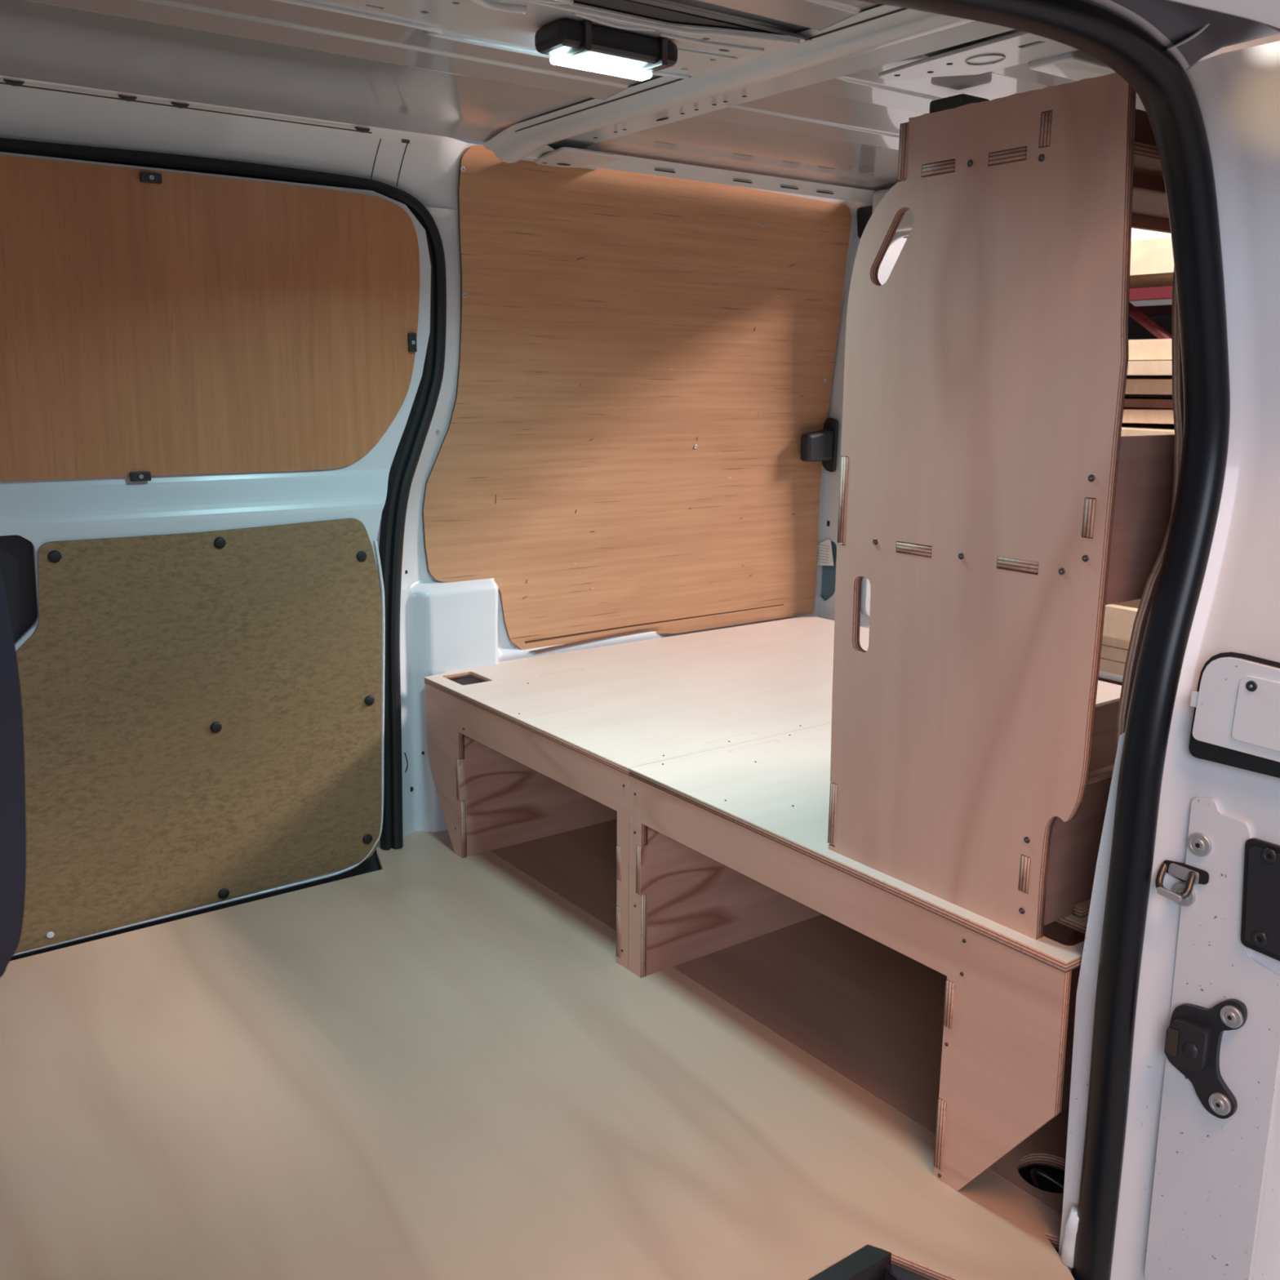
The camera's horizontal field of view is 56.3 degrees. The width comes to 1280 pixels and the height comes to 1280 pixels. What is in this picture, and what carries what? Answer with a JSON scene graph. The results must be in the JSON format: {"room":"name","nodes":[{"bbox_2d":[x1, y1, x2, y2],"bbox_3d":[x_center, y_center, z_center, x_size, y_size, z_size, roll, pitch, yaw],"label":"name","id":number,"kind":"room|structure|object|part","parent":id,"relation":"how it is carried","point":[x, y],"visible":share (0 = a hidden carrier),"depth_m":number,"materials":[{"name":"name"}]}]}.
{"room":"vehicle interior","nodes":[
{"label":"vehicle interior","id":0,"kind":"room"},
{"bbox_2d":[0,75,860,838],"bbox_3d":[-0.751,-0.230,2.366,3.300,1.523,0.153,-8,15,-35],"label":"wall","id":1,"kind":"structure","parent":0,"point":[457,625],"depth_m":2.44,"materials":[{"name":"white metal"}]},
{"bbox_2d":[9,853,380,960],"bbox_3d":[-1.304,0.622,2.104,1.900,0.041,0.128,-8,15,-35],"label":"trim","id":2,"kind":"structure","parent":1,"relation":"attached to","point":[370,864],"depth_m":2.42,"materials":[{"name":"black rubber"}]},
{"bbox_2d":[0,151,431,956],"bbox_3d":[-1.246,-0.095,1.982,2.024,1.394,0.084,-8,15,-35],"label":"door","id":3,"kind":"structure","parent":1,"relation":"in","point":[209,383],"depth_m":2.25,"materials":[{"name":"white paint"}]},
{"bbox_3d":[-0.968,0.181,2.207,1.068,0.755,0.004,-8,15,-35],"label":"hardboard panel","id":4,"kind":"part","parent":3,"relation":"part of","materials":[{"name":"brown wood"}]},
{"bbox_2d":[0,137,446,850],"bbox_3d":[-1.248,-0.117,2.020,2.071,1.434,0.032,-8,15,-35],"label":"seal","id":5,"kind":"object","parent":1,"relation":"attached to","point":[411,445],"visible":0.75,"depth_m":2.52,"materials":[{"name":"black rubber"}]},
{"bbox_3d":[-0.734,-0.903,2.204,3.300,0.128,0.090,-8,15,-35],"label":"cant rail","id":6,"kind":"part","parent":1,"relation":"part of","materials":[{"name":"white metal"}]},
{"bbox_2d":[422,144,851,653],"bbox_3d":[0.047,-0.544,2.918,1.231,1.121,0.105,-8,15,-35],"label":"lining","id":7,"kind":"object","parent":1,"relation":"attached to","point":[646,362],"visible":0.99,"depth_m":2.90,"materials":[{"name":"brown wood"}]},
{"bbox_2d":[0,818,1074,1279],"bbox_3d":[-0.299,0.664,1.887,3.260,0.056,1.778,-8,15,-35],"label":"floor","id":8,"kind":"structure","parent":0,"point":[434,1063],"depth_m":1.74,"materials":[{"name":"brown wood"}]},
{"bbox_2d":[0,566,26,977],"bbox_3d":[-0.633,0.269,0.515,0.728,1.291,0.400,-8,15,-35],"label":"seat","id":9,"kind":"object","parent":8,"relation":"on","point":[12,779],"visible":1,"depth_m":0.77,"materials":[{"name":"black fabric"}]},
{"bbox_2d":[424,615,869,969],"bbox_3d":[0.231,0.258,2.758,1.223,0.378,0.814,-8,15,-35],"label":"platform","id":10,"kind":"object","parent":8,"relation":"on","point":[547,745],"visible":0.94,"depth_m":2.59,"materials":[{"name":"brown wood"}]},
{"bbox_3d":[-0.244,0.340,2.396,0.013,0.362,0.777,-8,15,-35],"label":"panel","id":11,"kind":"part","parent":10,"relation":"part of","materials":[{"name":"brown wood"}]},
{"bbox_2d":[808,1244,902,1279],"bbox_3d":[-0.232,0.934,0.989,1.465,0.199,0.260,-8,15,-35],"label":"well","id":12,"kind":"object","parent":8,"relation":"in","point":[869,1262],"visible":1,"depth_m":1.42,"materials":[{"name":"grey"}]},
{"bbox_2d":[628,680,1121,1191],"bbox_3d":[0.726,0.404,2.098,1.223,0.378,0.859,-8,15,-35],"label":"platform","id":13,"kind":"object","parent":8,"relation":"on","point":[729,845],"visible":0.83,"depth_m":1.70,"materials":[{"name":"brown wood"}]},
{"bbox_2d":[827,72,1174,939],"bbox_3d":[0.858,-0.209,1.785,1.181,0.959,0.397,-8,15,-35],"label":"shelf unit","id":14,"kind":"object","parent":13,"relation":"on","point":[994,503],"visible":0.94,"depth_m":1.41,"materials":[{"name":"brown wood"}]},
{"bbox_3d":[0.851,-0.172,1.790,1.166,0.012,0.350,-8,15,-35],"label":"shelf","id":15,"kind":"part","parent":14,"relation":"part of","materials":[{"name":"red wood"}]},
{"bbox_3d":[0.740,0.172,2.016,1.166,0.113,0.013,-8,15,-35],"label":"rail","id":16,"kind":"part","parent":14,"relation":"part of","materials":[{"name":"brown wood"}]},
{"bbox_3d":[0.740,-0.256,1.928,1.166,0.140,0.013,-8,15,-35],"label":"rail","id":17,"kind":"part","parent":14,"relation":"part of","materials":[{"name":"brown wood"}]},
{"bbox_3d":[0.787,-0.652,1.780,1.166,0.083,0.013,-8,15,-35],"label":"rail","id":18,"kind":"part","parent":14,"relation":"part of","materials":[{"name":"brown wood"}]},
{"bbox_3d":[0.870,-0.608,1.673,1.166,0.013,0.255,-8,15,-35],"label":"shelf","id":19,"kind":"part","parent":14,"relation":"part of","materials":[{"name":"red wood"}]},
{"bbox_3d":[0.928,0.200,1.760,1.166,0.168,0.013,-8,15,-35],"label":"rail","id":20,"kind":"part","parent":14,"relation":"part of","materials":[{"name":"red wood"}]},
{"bbox_3d":[0.905,-0.617,1.622,1.166,0.083,0.013,-8,15,-35],"label":"rail","id":21,"kind":"part","parent":14,"relation":"part of","materials":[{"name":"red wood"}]},
{"bbox_3d":[0.957,-0.196,1.637,1.166,0.185,0.013,-8,15,-35],"label":"rail","id":22,"kind":"part","parent":14,"relation":"part of","materials":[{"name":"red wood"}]},
{"bbox_2d":[1018,1164,1065,1193],"bbox_3d":[0.543,0.743,1.594,0.086,0.038,0.086,-8,15,-35],"label":"hole","id":23,"kind":"object","parent":8,"relation":"on","point":[1046,1178],"depth_m":1.63,"materials":[{"name":"black"}]},
{"bbox_2d":[0,0,1145,204],"bbox_3d":[-0.234,-0.807,1.526,3.300,0.051,1.678,-8,15,-35],"label":"ceiling","id":24,"kind":"structure","parent":0,"point":[803,97],"depth_m":1.90,"materials":[{"name":"grey paint"}]},
{"bbox_3d":[-0.715,-0.757,1.196,2.130,0.001,0.250,-8,15,-35],"label":"cavity panel","id":25,"kind":"part","parent":24,"relation":"part of","materials":[{"name":"grey metal"}]},
{"bbox_2d":[534,18,677,80],"bbox_3d":[-0.045,-0.830,1.685,0.203,0.046,0.088,-8,15,-35],"label":"work light","id":26,"kind":"object","parent":24,"relation":"attached to","point":[582,45],"visible":1,"depth_m":1.66,"materials":[{"name":"grey plastic"}]},
{"bbox_3d":[0.195,-1.075,2.774,1.100,0.022,0.050,-8,15,-35],"label":"roof rail","id":27,"kind":"part","parent":24,"relation":"part of","materials":[{"name":"white metal"}]},
{"bbox_2d":[928,93,989,113],"bbox_3d":[0.550,-0.916,2.057,0.075,0.026,0.075,-8,15,-35],"label":"junction box","id":28,"kind":"object","parent":24,"relation":"attached to","point":[954,101],"visible":0.42,"depth_m":2.03,"materials":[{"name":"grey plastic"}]},
{"bbox_3d":[0.907,-0.906,1.981,0.750,0.021,0.080,-8,15,-35],"label":"roof rail","id":29,"kind":"part","parent":24,"relation":"part of","materials":[{"name":"white metal"}]},
{"bbox_2d":[377,671,1123,1279],"bbox_3d":[1.587,0.963,3.414,16.000,0.060,14.000,-8,15,-35],"label":"floor","id":30,"kind":"structure","parent":0,"point":[904,1275],"depth_m":2.24,"materials":[{"name":"grey wood"}]},
{"bbox_2d":[1097,285,1172,685],"bbox_3d":[2.365,-1.111,5.314,1.110,3.200,2.160,-8,15,-35],"label":"storage rack","id":31,"kind":"object","parent":30,"relation":"on","point":[1139,313],"visible":0.04,"depth_m":4.86,"materials":[{"name":"red metal"}]},
{"bbox_2d":[1099,657,1125,675],"bbox_3d":[2.296,0.023,5.515,1.000,0.054,1.800,-8,15,-35],"label":"board","id":32,"kind":"object","parent":31,"relation":"on","point":[1114,667],"visible":0.02,"depth_m":5.08,"materials":[{"name":"brown wood"}]},
{"bbox_2d":[1100,644,1128,662],"bbox_3d":[2.296,-0.034,5.503,1.000,0.054,1.800,-8,15,-35],"label":"board","id":33,"kind":"object","parent":32,"relation":"on","point":[1108,652],"visible":0.02,"depth_m":5.06,"materials":[{"name":"brown wood"}]},
{"bbox_2d":[1102,599,1141,649],"bbox_3d":[2.297,-0.091,5.490,1.000,0.054,1.800,-8,15,-35],"label":"board","id":34,"kind":"object","parent":33,"relation":"on","point":[1108,641],"visible":0.02,"depth_m":5.08,"materials":[{"name":"brown wood"}]},
{"bbox_2d":[1102,604,1137,640],"bbox_3d":[1.838,-0.118,5.140,0.060,0.125,1.800,-8,15,-35],"label":"board","id":35,"kind":"object","parent":31,"relation":"on","point":[1118,621],"visible":0.02,"depth_m":4.92,"materials":[{"name":"beige wood"}]},
{"bbox_2d":[1120,422,1174,436],"bbox_3d":[2.191,-0.941,5.349,0.950,0.050,1.700,-8,16,-35],"label":"plank","id":36,"kind":"object","parent":31,"relation":"on","point":[1127,428],"visible":0.02,"depth_m":4.86,"materials":[{"name":"brown wood"}]},
{"bbox_2d":[1122,407,1173,423],"bbox_3d":[2.278,-1.017,5.385,0.950,0.056,1.700,-8,14,-35],"label":"plank","id":37,"kind":"object","parent":36,"relation":"on","point":[1131,415],"visible":0.02,"depth_m":4.88,"materials":[{"name":"brown wood"}]},
{"bbox_2d":[1124,395,1173,408],"bbox_3d":[2.317,-1.074,5.389,0.950,0.035,1.700,-8,15,-35],"label":"plank","id":38,"kind":"object","parent":37,"relation":"on","point":[1129,402],"visible":0.02,"depth_m":4.93,"materials":[{"name":"red wood"}]},
{"bbox_2d":[1124,378,1172,394],"bbox_3d":[2.275,-1.131,5.332,0.950,0.060,1.700,-8,15,-35],"label":"plank","id":39,"kind":"object","parent":38,"relation":"on","point":[1133,386],"visible":0.02,"depth_m":4.83,"materials":[{"name":"brown wood"}]},
{"bbox_2d":[1126,360,1172,377],"bbox_3d":[2.233,-1.193,5.274,0.950,0.055,1.700,-8,15,-35],"label":"plank","id":40,"kind":"object","parent":39,"relation":"on","point":[1135,368],"visible":0.02,"depth_m":4.77,"materials":[{"name":"brown wood"}]},
{"bbox_2d":[1128,338,1172,361],"bbox_3d":[2.272,-1.267,5.274,0.950,0.080,1.700,-8,15,-35],"label":"plank","id":41,"kind":"object","parent":40,"relation":"on","point":[1139,349],"visible":0.02,"depth_m":4.79,"materials":[{"name":"brown wood"}]},
{"bbox_2d":[1129,236,1173,288],"bbox_3d":[2.348,-1.615,5.190,1.100,0.133,2.000,-8,15,-35],"label":"sheets","id":42,"kind":"object","parent":31,"relation":"on","point":[1152,260],"visible":0.02,"depth_m":4.74,"materials":[{"name":"brown wood"}]},
{"bbox_2d":[1131,227,1171,240],"bbox_3d":[2.357,-1.738,5.170,1.080,0.113,2.000,-8,15,-35],"label":"sheets","id":43,"kind":"object","parent":42,"relation":"on","point":[1136,233],"visible":0.02,"depth_m":4.75,"materials":[{"name":"white paper"}]},
{"bbox_2d":[1124,315,1172,396],"bbox_3d":[3.010,-1.266,5.765,0.450,0.680,2.400,-8,15,-35],"label":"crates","id":44,"kind":"object","parent":30,"relation":"on","point":[1135,331],"visible":0.02,"depth_m":5.99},
{"bbox_2d":[817,186,914,620],"bbox_3d":[1.027,-0.278,2.699,0.115,1.580,1.830,-8,15,-35],"label":"pillar","id":45,"kind":"structure","parent":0,"point":[830,480],"depth_m":3.30,"materials":[{"name":"white metal"}]},
{"bbox_2d":[800,417,838,471],"bbox_3d":[0.486,-0.533,3.270,0.105,0.148,0.047,-8,15,-35],"label":"cover","id":46,"kind":"object","parent":45,"relation":"attached to","point":[820,445],"visible":1,"depth_m":3.26,"materials":[{"name":"grey plastic"}]},
{"bbox_3d":[0.525,-0.538,3.297,0.010,0.148,0.047,-8,15,-35],"label":"plate","id":47,"kind":"part","parent":46,"relation":"part of","materials":[{"name":"grey plastic"}]},
{"bbox_2d":[817,539,833,565],"bbox_3d":[0.521,-0.246,3.379,0.001,0.080,0.077,-8,15,-35],"label":"paper tag","id":48,"kind":"object","parent":45,"relation":"attached to","point":[824,554],"visible":1,"depth_m":3.38,"materials":[{"name":"white"}]},
{"bbox_2d":[857,205,872,238],"bbox_3d":[0.613,-1.078,3.083,0.009,0.085,0.142,-8,15,-35],"label":"trim","id":49,"kind":"structure","parent":45,"relation":"attached to","point":[864,214],"depth_m":3.12,"materials":[{"name":"grey plastic"}]},
{"bbox_2d":[859,237,906,628],"bbox_3d":[0.838,-0.425,3.583,0.640,1.470,0.053,-8,15,-35],"label":"door","id":50,"kind":"structure","parent":45,"relation":"in","point":[892,254],"depth_m":3.35,"materials":[{"name":"white paint"}]},
{"bbox_2d":[903,235,1172,306],"bbox_3d":[5.678,-2.016,5.822,0.100,4.800,14.000,-8,15,-35],"label":"wall","id":51,"kind":"structure","parent":0,"point":[1169,301],"depth_m":8.50,"materials":[{"name":"grey"}]},
{"bbox_2d":[1058,0,1279,1279],"bbox_3d":[0.328,0.132,1.023,3.400,1.681,0.264,-8,15,-35],"label":"door frame","id":52,"kind":"structure","parent":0,"point":[1199,1195],"depth_m":1.24,"materials":[{"name":"paint"}]},
{"bbox_2d":[857,0,1230,1279],"bbox_3d":[-0.205,0.280,0.752,1.990,1.498,0.045,-8,15,-35],"label":"seal","id":53,"kind":"object","parent":52,"relation":"attached to","point":[1166,94],"visible":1,"depth_m":1.24,"materials":[{"name":"black rubber"}]},
{"bbox_2d":[1115,266,1183,749],"bbox_3d":[1.008,-0.207,1.616,1.175,1.020,0.009,-8,15,-35],"label":"lining","id":54,"kind":"object","parent":52,"relation":"attached to","point":[1140,620],"visible":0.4,"depth_m":1.31,"materials":[{"name":"red wood"}]},
{"bbox_2d":[1155,860,1208,902],"bbox_3d":[0.567,0.255,1.261,0.030,0.032,0.052,-8,15,-35],"label":"door striker","id":55,"kind":"object","parent":52,"relation":"in","point":[1191,875],"depth_m":1.26,"materials":[{"name":"silver metal"}]},
{"bbox_3d":[0.577,0.248,1.268,0.002,0.015,0.033,-8,15,-35],"label":"plate","id":56,"kind":"part","parent":55,"relation":"part of","materials":[{"name":"silver metal"}]},
{"bbox_2d":[1172,882,1195,906],"bbox_3d":[0.578,0.271,1.272,0.006,0.025,0.025,-8,15,-35],"label":"bolt","id":57,"kind":"object","parent":52,"relation":"attached to","point":[1179,887],"visible":0.53,"depth_m":1.27,"materials":[{"name":"silver metal"}]},
{"bbox_2d":[1187,832,1212,856],"bbox_3d":[0.585,0.214,1.250,0.006,0.025,0.025,-8,15,-35],"label":"bolt","id":58,"kind":"object","parent":52,"relation":"attached to","point":[1199,844],"visible":1,"depth_m":1.25,"materials":[{"name":"silver metal"}]},
{"bbox_2d":[1164,998,1247,1119],"bbox_3d":[0.594,0.436,1.267,0.023,0.136,0.080,-8,15,-35],"label":"bracket","id":59,"kind":"object","parent":52,"relation":"attached to","point":[1193,1036],"visible":1,"depth_m":1.26,"materials":[{"name":"grey plastic"}]},
{"bbox_2d":[1188,652,1279,777],"bbox_3d":[0.609,0.076,1.175,0.014,0.117,0.140,-8,15,-35],"label":"flap cover","id":60,"kind":"object","parent":52,"relation":"attached to","point":[1236,700],"visible":1,"depth_m":1.19,"materials":[{"name":"white plastic"}]},
{"bbox_2d":[1240,838,1279,960],"bbox_3d":[0.639,0.265,1.183,0.011,0.118,0.091,-8,15,-35],"label":"plate","id":61,"kind":"object","parent":52,"relation":"attached to","point":[1260,910],"visible":1,"depth_m":1.20,"materials":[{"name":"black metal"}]},
{"bbox_2d":[1251,930,1267,946],"bbox_3d":[0.625,0.301,1.205,0.003,0.016,0.016,-8,15,-35],"label":"screw","id":62,"kind":"object","parent":61,"relation":"in","point":[1259,938],"depth_m":1.20,"materials":[{"name":"metal"}]},
{"bbox_2d":[1260,847,1277,864],"bbox_3d":[0.625,0.214,1.187,0.003,0.016,0.016,-8,15,-35],"label":"screw","id":63,"kind":"object","parent":61,"relation":"in","point":[1268,855],"depth_m":1.19,"materials":[{"name":"metal"}]}
]}

